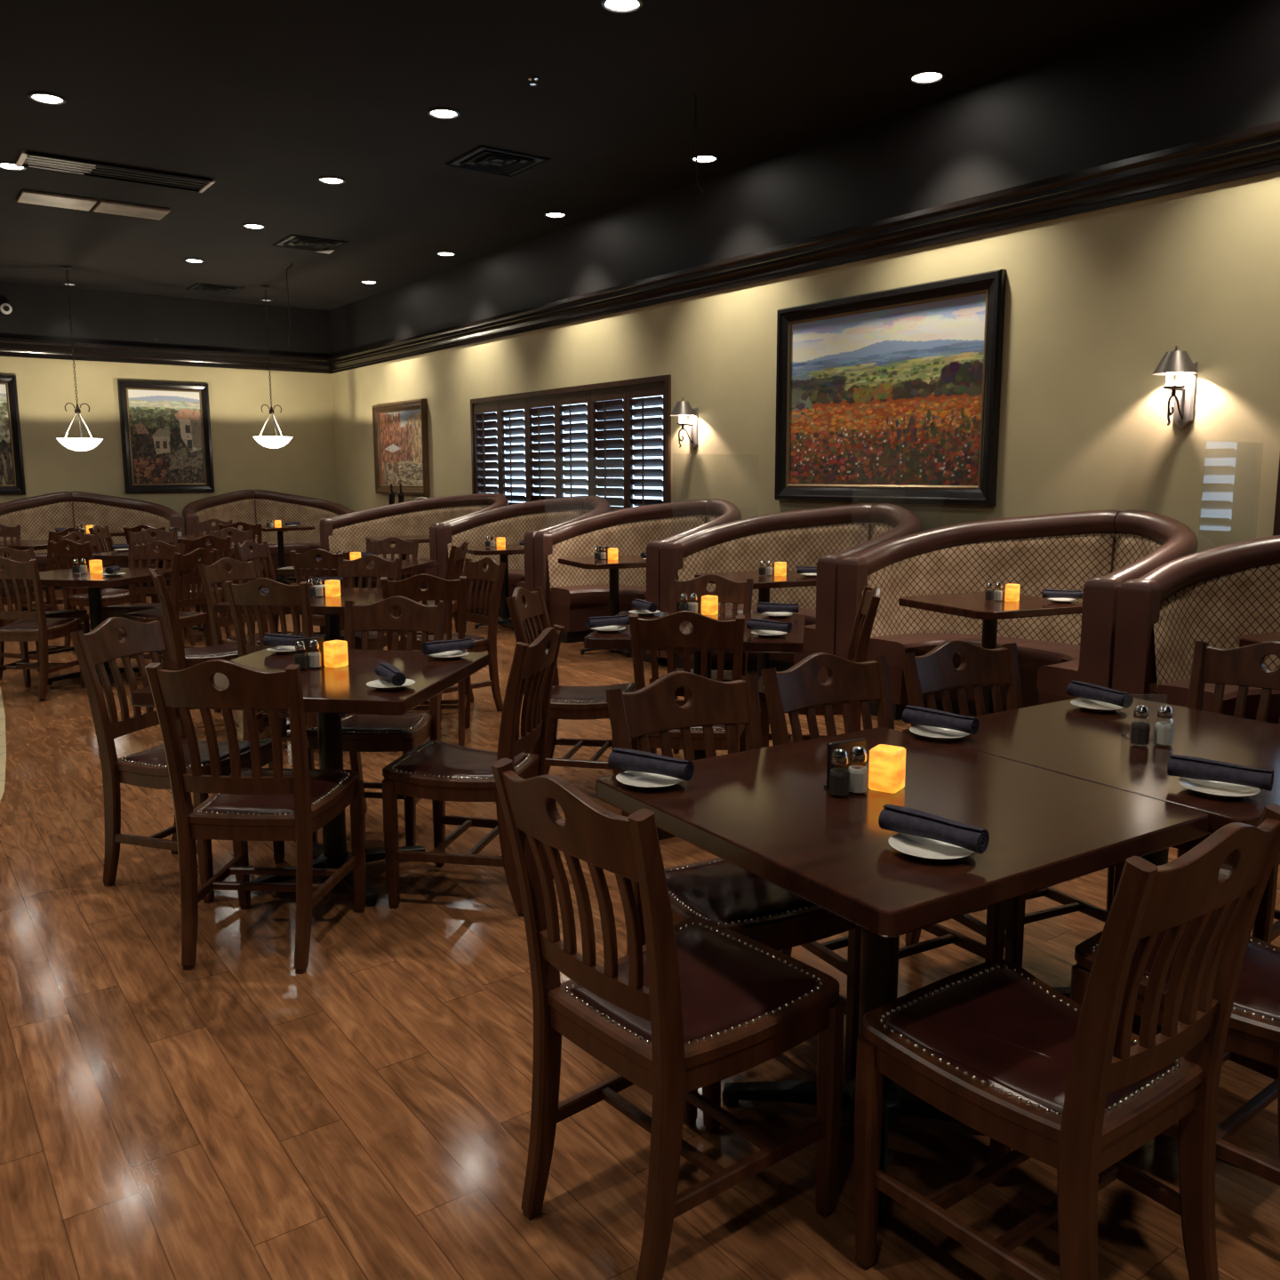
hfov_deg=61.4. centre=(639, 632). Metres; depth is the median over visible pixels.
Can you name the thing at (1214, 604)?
cushion
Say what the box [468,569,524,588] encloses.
seat cushion
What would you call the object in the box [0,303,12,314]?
security camera
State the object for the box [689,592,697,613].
salt shaker
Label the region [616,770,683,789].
bread plate
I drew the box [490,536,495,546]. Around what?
salt shaker
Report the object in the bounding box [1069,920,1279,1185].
dining chair
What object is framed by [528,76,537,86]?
sprinkler
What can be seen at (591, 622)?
rolled napkin
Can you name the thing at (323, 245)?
ceiling vent
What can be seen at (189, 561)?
dining chair
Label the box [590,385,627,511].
plantation shutter
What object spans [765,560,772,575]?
salt shaker
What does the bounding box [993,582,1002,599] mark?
salt shaker
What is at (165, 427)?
framed painting
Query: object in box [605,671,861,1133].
dining chair
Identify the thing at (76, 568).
pepper shaker
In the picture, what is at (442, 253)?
recessed light
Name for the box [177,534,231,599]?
square table
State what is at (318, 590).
salt shaker
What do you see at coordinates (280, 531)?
table
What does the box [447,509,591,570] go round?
cushion
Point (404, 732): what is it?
dining chair
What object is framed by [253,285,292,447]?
pendant light
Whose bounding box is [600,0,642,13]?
recessed light
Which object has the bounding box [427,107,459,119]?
recessed light
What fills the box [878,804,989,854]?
rolled napkin
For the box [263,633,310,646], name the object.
rolled napkin
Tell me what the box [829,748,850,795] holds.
pepper shaker
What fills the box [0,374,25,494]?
framed painting
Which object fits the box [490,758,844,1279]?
dining chair
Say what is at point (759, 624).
rolled napkin
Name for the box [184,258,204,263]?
recessed light
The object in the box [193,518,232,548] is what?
dining chair
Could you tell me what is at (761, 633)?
bread plate
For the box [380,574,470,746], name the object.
dining chair
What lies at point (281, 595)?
dining chair
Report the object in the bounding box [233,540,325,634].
dining chair
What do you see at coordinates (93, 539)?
dining chair
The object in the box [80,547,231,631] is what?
square table
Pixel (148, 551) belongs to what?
dining chair
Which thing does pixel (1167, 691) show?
seat cushion
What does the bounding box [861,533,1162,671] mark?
cushion
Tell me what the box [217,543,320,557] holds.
seat cushion
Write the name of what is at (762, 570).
pepper shaker
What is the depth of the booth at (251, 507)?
15.55 m
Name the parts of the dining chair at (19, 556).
post, crest rail, rail, post, leg, seat frame, leg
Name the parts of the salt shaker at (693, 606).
domed lid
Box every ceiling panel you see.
[16,189,97,210]
[92,200,170,220]
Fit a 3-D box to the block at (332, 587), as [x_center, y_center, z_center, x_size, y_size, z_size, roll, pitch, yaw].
[-1.772,-0.253,6.210,0.065,0.091,0.065,5,10,34]
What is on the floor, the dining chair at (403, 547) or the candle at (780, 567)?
the dining chair at (403, 547)
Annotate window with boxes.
[470,374,671,503]
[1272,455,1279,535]
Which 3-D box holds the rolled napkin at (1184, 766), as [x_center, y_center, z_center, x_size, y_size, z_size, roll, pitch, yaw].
[1.269,0.306,2.355,0.201,0.048,0.062,6,11,38]
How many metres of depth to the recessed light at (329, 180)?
8.87 m
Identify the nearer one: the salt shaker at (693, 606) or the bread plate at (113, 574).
the salt shaker at (693, 606)
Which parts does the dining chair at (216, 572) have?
post, crest rail, rail, post, seat frame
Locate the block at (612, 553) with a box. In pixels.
[608,548,617,559]
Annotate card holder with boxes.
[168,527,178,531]
[296,636,324,667]
[597,545,609,559]
[824,737,866,790]
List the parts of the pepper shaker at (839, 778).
domed lid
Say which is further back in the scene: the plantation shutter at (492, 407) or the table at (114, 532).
the table at (114, 532)
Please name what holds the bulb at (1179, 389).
on the wall sconce at (1180, 364)
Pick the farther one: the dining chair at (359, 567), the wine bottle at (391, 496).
the wine bottle at (391, 496)
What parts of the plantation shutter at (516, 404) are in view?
tilt rod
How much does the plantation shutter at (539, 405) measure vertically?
1.246 m
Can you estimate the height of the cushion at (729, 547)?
0.693 m
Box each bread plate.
[101,572,125,576]
[113,548,128,551]
[266,646,296,654]
[312,584,325,589]
[366,679,415,690]
[428,650,469,659]
[591,625,625,632]
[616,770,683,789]
[629,609,660,615]
[751,630,787,637]
[761,611,793,617]
[800,573,816,576]
[888,832,975,860]
[909,724,970,740]
[1046,598,1077,603]
[1070,698,1125,711]
[1178,777,1260,798]
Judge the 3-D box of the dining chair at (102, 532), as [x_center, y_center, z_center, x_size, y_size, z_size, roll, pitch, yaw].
[-5.412,-0.653,11.326,0.558,0.948,0.452,-1,8,-6]
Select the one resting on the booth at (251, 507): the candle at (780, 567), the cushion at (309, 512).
the cushion at (309, 512)
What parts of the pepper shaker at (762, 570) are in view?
domed lid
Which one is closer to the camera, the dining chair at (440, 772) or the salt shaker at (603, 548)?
the dining chair at (440, 772)
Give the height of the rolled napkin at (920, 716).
0.048 m
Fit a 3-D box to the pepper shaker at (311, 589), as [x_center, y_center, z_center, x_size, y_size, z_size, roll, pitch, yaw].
[-1.881,-0.251,6.142,0.047,0.104,0.047,-5,10,-30]
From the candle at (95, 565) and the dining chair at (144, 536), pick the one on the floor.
the dining chair at (144, 536)
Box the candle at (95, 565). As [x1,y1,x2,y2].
[88,560,103,573]
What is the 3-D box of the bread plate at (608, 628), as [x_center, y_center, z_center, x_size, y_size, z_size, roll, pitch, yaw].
[-0.142,-0.011,4.793,0.158,0.016,0.158,-6,10,-35]
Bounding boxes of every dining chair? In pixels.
[0,523,23,607]
[0,546,89,679]
[0,556,85,701]
[14,528,85,611]
[49,538,143,651]
[56,531,142,619]
[69,616,284,903]
[88,525,157,606]
[102,540,184,667]
[120,548,217,681]
[122,524,191,608]
[128,528,183,611]
[144,659,366,974]
[148,568,263,733]
[157,535,231,646]
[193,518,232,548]
[195,527,253,627]
[197,557,314,721]
[218,521,266,577]
[224,577,317,740]
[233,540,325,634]
[290,548,377,632]
[303,554,402,649]
[305,595,447,846]
[366,536,418,635]
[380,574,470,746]
[381,624,564,916]
[397,541,468,634]
[404,556,506,722]
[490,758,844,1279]
[505,586,637,807]
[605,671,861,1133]
[628,610,745,753]
[649,573,753,753]
[757,585,880,747]
[760,652,1007,975]
[854,803,1279,1279]
[900,639,1124,967]
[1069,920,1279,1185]
[1106,640,1279,943]
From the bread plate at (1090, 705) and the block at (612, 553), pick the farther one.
the block at (612, 553)
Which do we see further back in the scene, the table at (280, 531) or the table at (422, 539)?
the table at (280, 531)
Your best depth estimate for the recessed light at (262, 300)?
14.95 m
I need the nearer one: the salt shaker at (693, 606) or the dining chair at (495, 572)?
the salt shaker at (693, 606)
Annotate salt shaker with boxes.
[80,558,87,572]
[177,527,181,535]
[307,639,320,667]
[314,578,322,596]
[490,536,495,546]
[600,546,606,559]
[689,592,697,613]
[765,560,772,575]
[848,745,868,792]
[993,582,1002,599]
[1153,704,1174,744]
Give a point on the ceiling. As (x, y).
(264, 100)
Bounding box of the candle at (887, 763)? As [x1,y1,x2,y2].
[868,744,905,793]
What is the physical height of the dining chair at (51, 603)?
0.948 m
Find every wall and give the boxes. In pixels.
[0,281,336,514]
[328,0,1279,551]
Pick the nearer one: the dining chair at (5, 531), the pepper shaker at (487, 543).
the pepper shaker at (487, 543)
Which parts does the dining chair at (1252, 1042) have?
leg, seat frame, nailhead trim, post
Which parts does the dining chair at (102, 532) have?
post, crest rail, rail, post, leg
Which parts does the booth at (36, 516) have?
seat, panel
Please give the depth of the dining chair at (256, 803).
3.18 m
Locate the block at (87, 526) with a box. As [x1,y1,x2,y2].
[86,525,93,533]
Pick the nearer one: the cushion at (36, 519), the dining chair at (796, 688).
the dining chair at (796, 688)
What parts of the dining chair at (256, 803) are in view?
post, crest rail, rail, leg, nailhead trim, seat frame, post, leg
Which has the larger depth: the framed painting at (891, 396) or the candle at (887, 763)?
the framed painting at (891, 396)
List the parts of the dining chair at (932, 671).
post, crest rail, post, leg, leg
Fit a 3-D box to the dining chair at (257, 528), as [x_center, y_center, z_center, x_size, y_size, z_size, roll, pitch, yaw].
[-4.488,-0.786,12.217,0.452,0.948,0.558,-2,9,-16]
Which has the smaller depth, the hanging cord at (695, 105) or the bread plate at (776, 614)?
the bread plate at (776, 614)
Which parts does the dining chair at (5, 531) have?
crest rail, post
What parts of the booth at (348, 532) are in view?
panel, seat, panel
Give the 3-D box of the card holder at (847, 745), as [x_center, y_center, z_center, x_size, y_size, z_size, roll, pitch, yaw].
[0.460,0.294,2.397,0.100,0.106,0.045,-4,9,-26]
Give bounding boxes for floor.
[0,576,1279,1279]
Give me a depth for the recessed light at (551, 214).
10.07 m
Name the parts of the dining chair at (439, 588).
post, crest rail, rail, post, leg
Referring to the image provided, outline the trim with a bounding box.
[0,120,1279,373]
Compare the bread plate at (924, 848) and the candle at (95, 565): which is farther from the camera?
the candle at (95, 565)
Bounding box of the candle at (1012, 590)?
[1004,584,1020,601]
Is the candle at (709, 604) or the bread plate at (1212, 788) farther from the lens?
the candle at (709, 604)
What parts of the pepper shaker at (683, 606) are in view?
domed lid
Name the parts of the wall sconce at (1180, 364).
lamp shade, scroll arm, plate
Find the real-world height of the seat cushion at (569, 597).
0.144 m
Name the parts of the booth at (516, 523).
panel, seat, panel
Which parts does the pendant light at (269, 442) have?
rod, chain, lamp shade, rod, rod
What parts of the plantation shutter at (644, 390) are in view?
tilt rod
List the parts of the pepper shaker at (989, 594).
domed lid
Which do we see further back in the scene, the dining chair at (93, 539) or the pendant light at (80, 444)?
the pendant light at (80, 444)
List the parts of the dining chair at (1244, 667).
leg, post, seat frame, crest rail, leg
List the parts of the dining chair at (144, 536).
post, crest rail, rail, seat frame, post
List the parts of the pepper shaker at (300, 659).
domed lid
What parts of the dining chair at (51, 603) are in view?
leg, post, crest rail, post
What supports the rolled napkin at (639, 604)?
on the bread plate at (641, 612)
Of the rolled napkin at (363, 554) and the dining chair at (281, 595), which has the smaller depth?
the dining chair at (281, 595)
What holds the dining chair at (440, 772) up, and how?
on the floor
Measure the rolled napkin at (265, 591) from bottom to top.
0.048 m
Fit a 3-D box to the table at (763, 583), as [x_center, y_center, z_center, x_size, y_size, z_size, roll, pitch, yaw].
[0.853,-0.005,7.426,0.750,0.767,0.750,-4,9,-24]
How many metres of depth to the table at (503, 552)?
10.32 m
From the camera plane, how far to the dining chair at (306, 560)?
7.60 m
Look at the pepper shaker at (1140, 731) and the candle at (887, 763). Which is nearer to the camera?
the candle at (887, 763)
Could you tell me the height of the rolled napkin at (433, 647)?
0.048 m
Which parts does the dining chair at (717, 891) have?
post, rail, crest rail, leg, nailhead trim, post, seat frame, leg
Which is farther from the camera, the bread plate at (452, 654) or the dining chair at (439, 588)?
the dining chair at (439, 588)
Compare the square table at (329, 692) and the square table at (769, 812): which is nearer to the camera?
the square table at (769, 812)
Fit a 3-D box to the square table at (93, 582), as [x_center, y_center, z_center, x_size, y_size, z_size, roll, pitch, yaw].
[-3.902,-0.039,7.741,0.930,0.767,0.930,1,8,9]
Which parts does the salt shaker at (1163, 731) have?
domed lid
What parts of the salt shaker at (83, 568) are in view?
domed lid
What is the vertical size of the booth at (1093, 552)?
1.254 m
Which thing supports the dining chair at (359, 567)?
on the floor
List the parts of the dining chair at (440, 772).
leg, leg, nailhead trim, seat frame, post, rail, crest rail, post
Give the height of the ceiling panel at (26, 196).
0.024 m
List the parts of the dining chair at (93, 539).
post, crest rail, post, seat frame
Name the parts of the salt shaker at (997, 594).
domed lid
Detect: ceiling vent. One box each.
[15,150,215,192]
[184,282,245,294]
[272,234,348,254]
[445,144,550,177]
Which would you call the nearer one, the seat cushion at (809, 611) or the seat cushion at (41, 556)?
the seat cushion at (809, 611)
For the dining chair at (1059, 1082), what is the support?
on the floor
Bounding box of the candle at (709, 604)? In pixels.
[701,595,718,615]
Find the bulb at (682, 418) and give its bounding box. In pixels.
[676,415,692,429]
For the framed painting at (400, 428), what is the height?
1.204 m
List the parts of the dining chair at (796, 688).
post, crest rail, post, leg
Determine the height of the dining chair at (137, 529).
0.948 m
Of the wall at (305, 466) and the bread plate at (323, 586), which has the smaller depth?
the bread plate at (323, 586)
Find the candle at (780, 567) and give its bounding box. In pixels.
[774,561,786,575]
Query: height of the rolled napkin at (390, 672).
0.048 m
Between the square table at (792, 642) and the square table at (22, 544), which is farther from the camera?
the square table at (22, 544)
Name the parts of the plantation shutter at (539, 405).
tilt rod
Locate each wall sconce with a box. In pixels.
[670,397,698,449]
[1152,344,1198,429]
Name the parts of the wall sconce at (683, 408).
lamp shade, scroll arm, plate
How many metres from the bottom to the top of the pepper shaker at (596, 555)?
0.104 m
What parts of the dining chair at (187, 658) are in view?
crest rail, post, post, seat frame, leg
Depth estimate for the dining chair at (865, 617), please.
4.84 m
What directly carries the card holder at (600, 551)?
on the table at (623, 562)
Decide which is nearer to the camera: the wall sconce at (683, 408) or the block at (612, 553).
the block at (612, 553)
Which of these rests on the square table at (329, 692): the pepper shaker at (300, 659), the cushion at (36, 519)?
the pepper shaker at (300, 659)
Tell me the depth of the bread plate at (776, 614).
5.29 m
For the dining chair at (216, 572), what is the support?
on the floor
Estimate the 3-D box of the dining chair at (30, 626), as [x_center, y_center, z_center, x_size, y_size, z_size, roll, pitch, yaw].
[-4.075,-0.050,7.197,0.452,0.948,0.558,0,8,2]
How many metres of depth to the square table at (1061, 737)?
2.76 m
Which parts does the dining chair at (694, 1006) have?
post, crest rail, rail, post, leg, seat frame, nailhead trim, leg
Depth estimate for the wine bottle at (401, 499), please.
13.81 m
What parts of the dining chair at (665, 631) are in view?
post, leg, rail, crest rail, seat frame, post, leg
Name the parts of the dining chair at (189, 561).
seat frame, post, rail, crest rail, post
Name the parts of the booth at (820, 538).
panel, seat, panel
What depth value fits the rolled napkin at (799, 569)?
7.31 m
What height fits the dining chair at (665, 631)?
0.948 m
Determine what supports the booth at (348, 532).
on the floor
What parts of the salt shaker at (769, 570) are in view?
domed lid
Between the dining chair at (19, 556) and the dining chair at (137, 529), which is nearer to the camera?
the dining chair at (19, 556)
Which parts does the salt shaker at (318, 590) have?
domed lid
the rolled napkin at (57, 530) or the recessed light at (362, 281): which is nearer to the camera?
the rolled napkin at (57, 530)
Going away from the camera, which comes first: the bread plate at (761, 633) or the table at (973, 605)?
the bread plate at (761, 633)
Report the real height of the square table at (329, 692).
0.767 m
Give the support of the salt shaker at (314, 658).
on the square table at (329, 692)
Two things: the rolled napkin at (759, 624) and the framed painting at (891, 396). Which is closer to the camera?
the rolled napkin at (759, 624)
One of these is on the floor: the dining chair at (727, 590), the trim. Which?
the dining chair at (727, 590)
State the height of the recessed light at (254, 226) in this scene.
0.012 m
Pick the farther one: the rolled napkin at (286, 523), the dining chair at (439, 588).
the rolled napkin at (286, 523)
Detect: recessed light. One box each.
[0,161,26,170]
[27,91,66,104]
[62,282,76,285]
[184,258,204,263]
[242,223,265,229]
[260,298,272,301]
[318,176,345,183]
[360,280,377,283]
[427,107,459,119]
[436,251,455,255]
[544,211,567,217]
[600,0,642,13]
[690,153,718,162]
[908,69,944,83]
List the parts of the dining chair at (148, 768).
post, crest rail, rail, post, seat frame, nailhead trim, leg, leg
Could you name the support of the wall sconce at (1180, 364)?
attached to the wall at (1095, 300)
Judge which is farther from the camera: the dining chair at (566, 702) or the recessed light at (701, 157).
the recessed light at (701, 157)
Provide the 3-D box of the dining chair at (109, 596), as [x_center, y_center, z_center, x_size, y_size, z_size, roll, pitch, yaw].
[-4.559,-0.325,9.075,0.452,0.948,0.558,4,9,24]
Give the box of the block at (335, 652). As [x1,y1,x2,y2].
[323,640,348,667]
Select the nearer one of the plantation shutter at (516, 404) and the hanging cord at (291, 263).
the plantation shutter at (516, 404)
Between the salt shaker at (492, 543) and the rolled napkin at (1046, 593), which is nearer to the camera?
the rolled napkin at (1046, 593)
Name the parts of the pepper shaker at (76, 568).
domed lid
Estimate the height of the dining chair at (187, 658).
0.948 m
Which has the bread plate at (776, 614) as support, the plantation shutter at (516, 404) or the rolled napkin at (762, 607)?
the rolled napkin at (762, 607)
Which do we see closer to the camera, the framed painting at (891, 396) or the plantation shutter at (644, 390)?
the framed painting at (891, 396)
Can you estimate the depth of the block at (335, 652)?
3.91 m
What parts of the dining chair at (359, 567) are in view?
post, seat frame, crest rail, post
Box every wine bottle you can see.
[388,484,394,504]
[398,484,404,503]
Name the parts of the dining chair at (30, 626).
crest rail, rail, leg, nailhead trim, post, seat frame, leg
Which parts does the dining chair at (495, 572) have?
leg, seat frame, post, rail, crest rail, post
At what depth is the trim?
7.73 m
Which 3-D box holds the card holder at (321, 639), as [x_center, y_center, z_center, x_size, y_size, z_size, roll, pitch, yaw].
[-1.201,0.073,3.930,0.100,0.106,0.045,-6,10,-35]
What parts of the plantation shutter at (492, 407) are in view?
tilt rod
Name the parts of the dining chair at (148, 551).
leg, seat frame, post, rail, crest rail, post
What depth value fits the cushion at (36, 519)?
14.17 m
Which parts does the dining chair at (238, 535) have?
leg, post, seat frame, crest rail, post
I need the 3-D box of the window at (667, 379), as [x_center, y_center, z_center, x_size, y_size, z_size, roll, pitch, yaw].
[-0.799,-1.833,11.165,0.158,1.346,3.820,-6,10,-35]
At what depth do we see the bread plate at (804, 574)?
7.36 m
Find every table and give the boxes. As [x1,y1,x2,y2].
[0,539,63,611]
[0,567,188,686]
[54,529,125,552]
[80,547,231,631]
[129,648,489,906]
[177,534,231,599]
[214,586,427,729]
[261,524,315,584]
[275,560,436,587]
[365,535,429,580]
[466,544,524,630]
[558,555,646,656]
[584,611,805,759]
[595,727,1208,1222]
[695,569,816,680]
[898,592,1082,714]
[902,697,1279,1034]
[1236,632,1279,647]
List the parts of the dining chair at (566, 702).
post, crest rail, post, seat frame, nailhead trim, leg, leg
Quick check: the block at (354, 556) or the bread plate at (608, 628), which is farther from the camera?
the block at (354, 556)
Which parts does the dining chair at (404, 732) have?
leg, post, nailhead trim, seat frame, crest rail, leg, post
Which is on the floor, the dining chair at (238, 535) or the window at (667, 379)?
the dining chair at (238, 535)
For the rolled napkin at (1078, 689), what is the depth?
3.18 m
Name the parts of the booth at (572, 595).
panel, seat, panel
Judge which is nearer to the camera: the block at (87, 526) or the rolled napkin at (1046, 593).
the rolled napkin at (1046, 593)
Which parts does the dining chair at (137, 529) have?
post, crest rail, leg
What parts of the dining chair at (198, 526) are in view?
post, crest rail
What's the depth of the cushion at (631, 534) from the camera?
9.60 m
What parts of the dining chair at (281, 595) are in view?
post, rail, crest rail, leg, post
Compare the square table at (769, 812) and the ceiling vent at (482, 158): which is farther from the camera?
the ceiling vent at (482, 158)
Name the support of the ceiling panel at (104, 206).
attached to the ceiling
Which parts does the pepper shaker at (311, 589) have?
domed lid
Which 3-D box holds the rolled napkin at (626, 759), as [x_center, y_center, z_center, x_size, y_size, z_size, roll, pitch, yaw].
[0.027,0.297,2.433,0.201,0.048,0.062,5,10,32]
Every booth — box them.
[0,491,184,594]
[181,489,355,577]
[319,492,508,588]
[436,495,610,634]
[534,498,741,663]
[660,503,921,683]
[835,509,1198,719]
[1112,535,1279,724]
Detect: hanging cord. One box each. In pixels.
[286,263,292,346]
[694,95,703,193]
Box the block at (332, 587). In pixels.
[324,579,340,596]
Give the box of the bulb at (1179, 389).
[1162,371,1184,396]
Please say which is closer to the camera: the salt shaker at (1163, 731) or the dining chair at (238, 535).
the salt shaker at (1163, 731)
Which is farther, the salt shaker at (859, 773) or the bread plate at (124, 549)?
the bread plate at (124, 549)
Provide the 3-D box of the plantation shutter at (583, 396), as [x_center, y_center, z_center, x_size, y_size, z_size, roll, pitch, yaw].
[-0.665,-1.791,10.880,0.092,1.246,0.616,-6,10,-35]
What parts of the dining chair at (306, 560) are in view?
post, seat frame, crest rail, post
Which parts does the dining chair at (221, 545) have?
post, rail, seat frame, crest rail, post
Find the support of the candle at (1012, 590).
on the table at (973, 605)
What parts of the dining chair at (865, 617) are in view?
leg, seat frame, post, post, crest rail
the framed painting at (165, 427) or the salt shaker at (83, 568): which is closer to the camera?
the salt shaker at (83, 568)
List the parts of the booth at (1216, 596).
panel, seat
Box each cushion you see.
[0,501,170,555]
[2,550,128,568]
[194,498,339,545]
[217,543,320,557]
[328,504,489,558]
[386,557,430,574]
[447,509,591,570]
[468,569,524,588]
[547,514,719,591]
[548,584,646,610]
[677,522,894,608]
[677,605,815,650]
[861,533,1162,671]
[865,632,1079,698]
[1147,678,1279,718]
[1152,563,1279,691]
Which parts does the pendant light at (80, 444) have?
rod, chain, lamp shade, rod, rod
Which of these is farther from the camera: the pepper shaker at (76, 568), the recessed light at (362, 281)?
the recessed light at (362, 281)
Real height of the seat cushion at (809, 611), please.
0.144 m
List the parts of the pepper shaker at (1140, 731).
domed lid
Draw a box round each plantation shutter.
[473,400,501,493]
[498,397,528,504]
[527,393,558,501]
[557,390,591,497]
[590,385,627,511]
[626,381,664,507]
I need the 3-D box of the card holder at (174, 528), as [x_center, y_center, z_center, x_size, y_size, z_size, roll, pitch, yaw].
[-5.314,-1.144,12.283,0.100,0.106,0.045,-6,10,-35]
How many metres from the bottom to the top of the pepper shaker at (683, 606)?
0.104 m
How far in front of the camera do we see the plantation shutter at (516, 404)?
11.86 m
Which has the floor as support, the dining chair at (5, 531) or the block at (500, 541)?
the dining chair at (5, 531)
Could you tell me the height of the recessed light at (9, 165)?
0.012 m
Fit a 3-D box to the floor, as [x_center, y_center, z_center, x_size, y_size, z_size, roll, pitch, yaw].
[-3.564,0.803,5.044,12.520,0.123,20.680,-6,10,-35]
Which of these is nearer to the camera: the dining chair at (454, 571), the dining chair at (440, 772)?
the dining chair at (440, 772)
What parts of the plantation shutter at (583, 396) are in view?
tilt rod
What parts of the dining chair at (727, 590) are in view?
post, seat frame, rail, crest rail, post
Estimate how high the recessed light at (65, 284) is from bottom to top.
0.012 m
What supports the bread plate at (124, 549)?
on the square table at (112, 556)
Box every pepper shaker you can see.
[72,559,79,573]
[294,640,307,669]
[306,578,314,596]
[485,536,489,546]
[594,546,599,559]
[679,593,688,611]
[759,560,765,575]
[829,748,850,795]
[984,582,993,600]
[1130,704,1150,744]
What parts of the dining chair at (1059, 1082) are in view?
leg, leg, nailhead trim, seat frame, post, rail, crest rail, post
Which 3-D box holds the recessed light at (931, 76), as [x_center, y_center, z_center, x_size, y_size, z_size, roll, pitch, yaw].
[1.761,-3.405,6.610,0.218,0.012,0.218,-6,10,-35]
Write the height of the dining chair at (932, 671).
0.948 m
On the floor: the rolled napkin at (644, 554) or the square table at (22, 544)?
the square table at (22, 544)
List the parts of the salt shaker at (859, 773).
domed lid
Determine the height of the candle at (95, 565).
0.091 m
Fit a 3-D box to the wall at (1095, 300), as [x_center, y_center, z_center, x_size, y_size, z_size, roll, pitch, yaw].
[1.329,-1.695,8.250,0.160,3.870,20.080,-6,10,-35]
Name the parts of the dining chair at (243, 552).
post, crest rail, post, leg, leg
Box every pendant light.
[56,265,102,451]
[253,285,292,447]
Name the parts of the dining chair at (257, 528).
crest rail, post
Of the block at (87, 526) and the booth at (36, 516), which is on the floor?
the booth at (36, 516)
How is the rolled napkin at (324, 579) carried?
on the bread plate at (323, 586)
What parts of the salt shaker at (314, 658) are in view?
domed lid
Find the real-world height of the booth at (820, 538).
1.254 m
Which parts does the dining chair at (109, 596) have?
post, crest rail, rail, post, seat frame, leg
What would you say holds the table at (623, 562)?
on the floor
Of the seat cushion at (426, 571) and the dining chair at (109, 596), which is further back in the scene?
the seat cushion at (426, 571)
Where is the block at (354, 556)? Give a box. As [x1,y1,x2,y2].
[349,552,360,559]
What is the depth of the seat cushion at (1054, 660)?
6.32 m
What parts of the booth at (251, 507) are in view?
panel, seat, panel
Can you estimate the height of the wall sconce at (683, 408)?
0.441 m
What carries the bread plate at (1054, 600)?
on the table at (973, 605)
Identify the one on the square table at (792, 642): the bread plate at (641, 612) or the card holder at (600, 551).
the bread plate at (641, 612)
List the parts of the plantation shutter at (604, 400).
tilt rod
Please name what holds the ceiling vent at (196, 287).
in the ceiling
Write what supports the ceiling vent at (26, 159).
in the ceiling
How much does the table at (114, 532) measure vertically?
0.767 m
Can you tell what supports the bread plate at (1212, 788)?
on the square table at (1061, 737)
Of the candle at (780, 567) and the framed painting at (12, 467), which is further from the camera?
the framed painting at (12, 467)
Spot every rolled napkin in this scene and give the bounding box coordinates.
[55,528,74,532]
[104,565,119,574]
[110,543,134,549]
[261,588,269,594]
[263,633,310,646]
[285,521,300,525]
[309,576,343,585]
[349,552,375,557]
[375,662,406,686]
[421,637,473,655]
[584,615,629,628]
[608,747,694,781]
[631,599,657,612]
[640,552,646,558]
[746,617,791,632]
[757,602,798,612]
[796,566,816,573]
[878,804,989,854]
[902,705,979,734]
[1041,589,1082,598]
[1066,680,1133,708]
[1167,754,1273,791]
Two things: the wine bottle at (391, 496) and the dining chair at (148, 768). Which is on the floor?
the dining chair at (148, 768)
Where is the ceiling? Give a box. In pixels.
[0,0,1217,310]
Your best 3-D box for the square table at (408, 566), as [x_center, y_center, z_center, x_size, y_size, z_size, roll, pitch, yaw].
[-2.183,-0.146,8.444,0.930,0.767,0.930,1,8,9]
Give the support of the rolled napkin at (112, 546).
on the bread plate at (124, 549)
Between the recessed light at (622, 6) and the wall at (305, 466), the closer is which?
the recessed light at (622, 6)
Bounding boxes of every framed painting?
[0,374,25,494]
[117,379,215,493]
[372,398,430,495]
[774,269,1006,505]
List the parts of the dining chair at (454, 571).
seat frame, post, crest rail, post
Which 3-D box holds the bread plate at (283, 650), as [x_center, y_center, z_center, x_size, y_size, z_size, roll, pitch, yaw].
[-1.390,0.071,4.256,0.158,0.016,0.158,-6,10,-35]
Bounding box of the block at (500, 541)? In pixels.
[496,536,505,547]
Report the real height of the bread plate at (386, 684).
0.016 m
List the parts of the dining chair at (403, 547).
post, rail, crest rail, post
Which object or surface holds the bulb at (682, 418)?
on the wall sconce at (683, 408)
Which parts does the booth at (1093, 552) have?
panel, seat, panel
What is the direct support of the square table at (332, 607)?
on the floor
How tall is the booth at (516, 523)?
1.254 m
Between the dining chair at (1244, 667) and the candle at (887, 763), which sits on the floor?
the dining chair at (1244, 667)
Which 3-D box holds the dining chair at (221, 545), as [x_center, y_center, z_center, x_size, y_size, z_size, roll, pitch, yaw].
[-3.925,-0.391,9.515,0.558,0.948,0.452,7,11,39]

